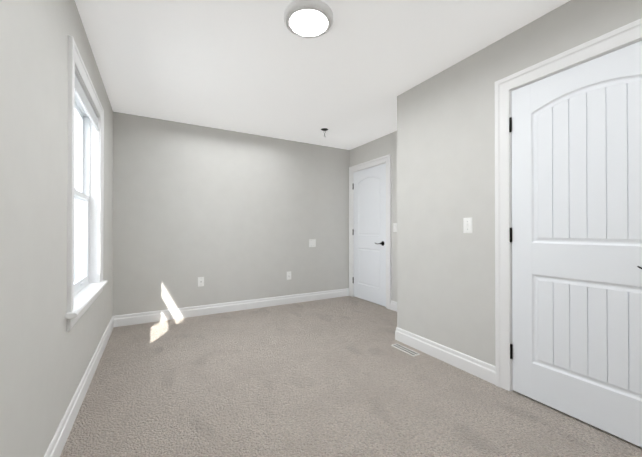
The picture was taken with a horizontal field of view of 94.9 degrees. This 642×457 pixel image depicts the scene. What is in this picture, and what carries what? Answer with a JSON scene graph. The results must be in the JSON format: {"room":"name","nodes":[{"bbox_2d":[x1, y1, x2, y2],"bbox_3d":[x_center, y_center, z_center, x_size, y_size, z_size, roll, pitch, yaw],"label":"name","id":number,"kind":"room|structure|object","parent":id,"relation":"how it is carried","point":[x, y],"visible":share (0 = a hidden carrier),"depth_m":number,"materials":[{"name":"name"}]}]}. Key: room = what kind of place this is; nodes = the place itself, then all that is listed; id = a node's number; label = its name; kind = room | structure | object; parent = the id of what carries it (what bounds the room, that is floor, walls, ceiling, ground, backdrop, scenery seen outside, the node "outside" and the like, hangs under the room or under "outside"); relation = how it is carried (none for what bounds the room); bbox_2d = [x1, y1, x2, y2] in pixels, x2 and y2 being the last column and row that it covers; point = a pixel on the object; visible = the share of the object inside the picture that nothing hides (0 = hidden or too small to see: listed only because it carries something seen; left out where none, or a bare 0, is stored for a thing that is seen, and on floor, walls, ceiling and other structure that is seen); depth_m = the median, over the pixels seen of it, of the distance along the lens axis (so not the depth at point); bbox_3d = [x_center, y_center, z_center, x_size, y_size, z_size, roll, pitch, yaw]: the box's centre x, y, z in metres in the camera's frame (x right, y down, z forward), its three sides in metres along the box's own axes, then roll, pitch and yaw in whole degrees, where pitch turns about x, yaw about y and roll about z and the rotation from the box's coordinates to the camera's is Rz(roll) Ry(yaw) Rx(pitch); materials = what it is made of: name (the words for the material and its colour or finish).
{"room":"empty bedroom","nodes":[
{"label":"empty bedroom","id":0,"kind":"room"},
{"bbox_2d":[0,0,112,456],"bbox_3d":[-1.173,-0.119,1.082,0.160,2.440,5.318,0,0,-30],"label":"wall","id":1,"kind":"structure","parent":0,"point":[45,357],"depth_m":1.20,"materials":[{"name":"paint"}]},
{"bbox_2d":[44,316,115,456],"bbox_3d":[-1.096,1.038,1.119,0.016,0.126,5.078,0,0,-30],"label":"baseboard","id":2,"kind":"structure","parent":1,"relation":"attached to","point":[57,444],"depth_m":1.75,"materials":[{"name":"white paint"}]},
{"bbox_2d":[65,35,107,331],"bbox_3d":[-1.705,-0.242,2.052,0.230,1.607,1.204,0,0,-30],"label":"window","id":3,"kind":"structure","parent":1,"relation":"in","point":[86,283],"depth_m":2.39,"materials":[{"name":"white paint"}]},
{"bbox_2d":[112,112,349,315],"bbox_3d":[-0.513,-0.100,4.442,4.300,2.440,0.120,0,0,-30],"label":"wall","id":4,"kind":"structure","parent":0,"point":[230,216],"depth_m":3.90,"materials":[{"name":"paint"}]},
{"bbox_2d":[198,277,203,286],"bbox_3d":[-1.539,0.684,3.779,0.074,0.120,0.016,0,0,-30],"label":"outlet","id":5,"kind":"object","parent":4,"relation":"attached to","point":[200,281],"visible":1,"depth_m":3.78,"materials":[{"name":"white plastic"}]},
{"bbox_2d":[116,288,348,326],"bbox_3d":[-0.921,1.055,4.127,3.227,0.126,0.016,0,0,-30],"label":"baseboard","id":6,"kind":"structure","parent":4,"relation":"attached to","point":[169,314],"depth_m":3.90,"materials":[{"name":"white paint"}]},
{"bbox_2d":[287,271,290,279],"bbox_3d":[-0.477,0.701,4.385,0.074,0.120,0.007,0,0,-30],"label":"electrical outlet","id":7,"kind":"object","parent":4,"relation":"attached to","point":[289,275],"visible":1,"depth_m":4.38,"materials":[{"name":"white plastic"}]},
{"bbox_2d":[309,239,315,246],"bbox_3d":[-0.132,0.230,4.583,0.118,0.120,0.007,0,0,-30],"label":"electrical outlet plate","id":8,"kind":"object","parent":4,"relation":"attached to","point":[312,242],"visible":1,"depth_m":4.58,"materials":[{"name":"white plastic"}]},
{"bbox_2d":[75,0,569,149],"bbox_3d":[0.698,-1.383,2.148,4.460,0.100,5.318,0,0,-30],"label":"ceiling","id":9,"kind":"structure","parent":0,"point":[256,67],"depth_m":2.29,"materials":[{"name":"paint"}]},
{"bbox_2d":[284,0,332,38],"bbox_3d":[-0.077,-1.308,1.856,0.312,0.053,0.312,0,0,-30],"label":"ceiling light","id":10,"kind":"object","parent":9,"relation":"attached to","point":[309,19],"visible":1,"depth_m":1.81,"materials":[{"name":"white"}]},
{"bbox_2d":[60,296,641,456],"bbox_3d":[0.698,1.157,2.134,4.460,0.100,5.318,0,0,-30],"label":"floor","id":11,"kind":"structure","parent":0,"point":[337,377],"depth_m":1.90,"materials":[{"name":"carpet"}]},
{"bbox_2d":[391,343,419,356],"bbox_3d":[0.768,1.107,2.692,0.085,0.006,0.280,0,0,-30],"label":"floor air vent","id":12,"kind":"object","parent":11,"relation":"on","point":[405,350],"visible":1,"depth_m":2.69,"materials":[{"name":"white metal"}]},
{"bbox_2d":[350,131,396,301],"bbox_3d":[0.992,-0.102,4.152,0.120,2.440,1.867,0,0,-30],"label":"wall","id":13,"kind":"structure","parent":0,"point":[385,145],"depth_m":4.06,"materials":[{"name":"paint"}]},
{"bbox_2d":[353,163,385,306],"bbox_3d":[0.715,0.093,4.498,0.090,2.030,0.792,0,0,-30],"label":"bedroom door","id":14,"kind":"structure","parent":13,"relation":"in","point":[369,234],"depth_m":4.46,"materials":[{"name":"white paint"}]},
{"bbox_2d":[349,154,390,308],"bbox_3d":[0.774,0.047,4.526,0.153,2.146,0.989,0,0,-30],"label":"door frame","id":15,"kind":"structure","parent":13,"relation":"attached to","point":[386,159],"depth_m":4.25,"materials":[{"name":"white paint"}]},
{"bbox_2d":[390,300,396,311],"bbox_3d":[1.177,1.052,3.680,0.016,0.126,0.873,0,0,-30],"label":"baseboard","id":16,"kind":"structure","parent":13,"relation":"attached to","point":[393,305],"depth_m":4.00,"materials":[{"name":"white paint"}]},
{"bbox_2d":[393,223,396,231],"bbox_3d":[1.005,-0.015,3.993,0.014,0.120,0.074,0,0,-30],"label":"light switch","id":17,"kind":"object","parent":13,"relation":"attached to","point":[394,227],"visible":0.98,"depth_m":4.00,"materials":[{"name":"white plastic"}]},
{"bbox_2d":[397,92,404,329],"bbox_3d":[1.160,-0.108,3.112,0.853,2.440,0.110,0,0,-30],"label":"wall","id":18,"kind":"structure","parent":0,"point":[401,211],"depth_m":2.90,"materials":[{"name":"paint"}]},
{"bbox_2d":[405,0,641,365],"bbox_3d":[1.657,-0.117,1.480,0.110,2.440,3.221,0,0,-30],"label":"wall","id":19,"kind":"structure","parent":0,"point":[449,187],"depth_m":2.32,"materials":[{"name":"paint"}]},
{"bbox_2d":[395,327,495,384],"bbox_3d":[0.994,1.046,2.517,0.015,0.126,1.000,0,0,-30],"label":"baseboard","id":20,"kind":"structure","parent":19,"relation":"attached to","point":[485,371],"depth_m":2.41,"materials":[{"name":"white paint"}]},
{"bbox_2d":[463,217,471,232],"bbox_3d":[1.133,-0.024,2.279,0.014,0.120,0.074,0,0,-30],"label":"light switch","id":21,"kind":"object","parent":19,"relation":"attached to","point":[467,225],"visible":1,"depth_m":2.28,"materials":[{"name":"white plastic"}]},
{"bbox_2d":[495,18,641,390],"bbox_3d":[1.539,0.031,1.679,0.143,2.146,1.009,0,0,-30],"label":"door frame","id":22,"kind":"structure","parent":19,"relation":"attached to","point":[617,39],"depth_m":2.02,"materials":[{"name":"white paint"}]},
{"bbox_2d":[509,41,641,446],"bbox_3d":[1.483,0.077,1.653,0.090,2.030,0.812,0,0,-30],"label":"closet door","id":23,"kind":"structure","parent":19,"relation":"in","point":[576,241],"depth_m":1.68,"materials":[{"name":"white paint"}]}
]}

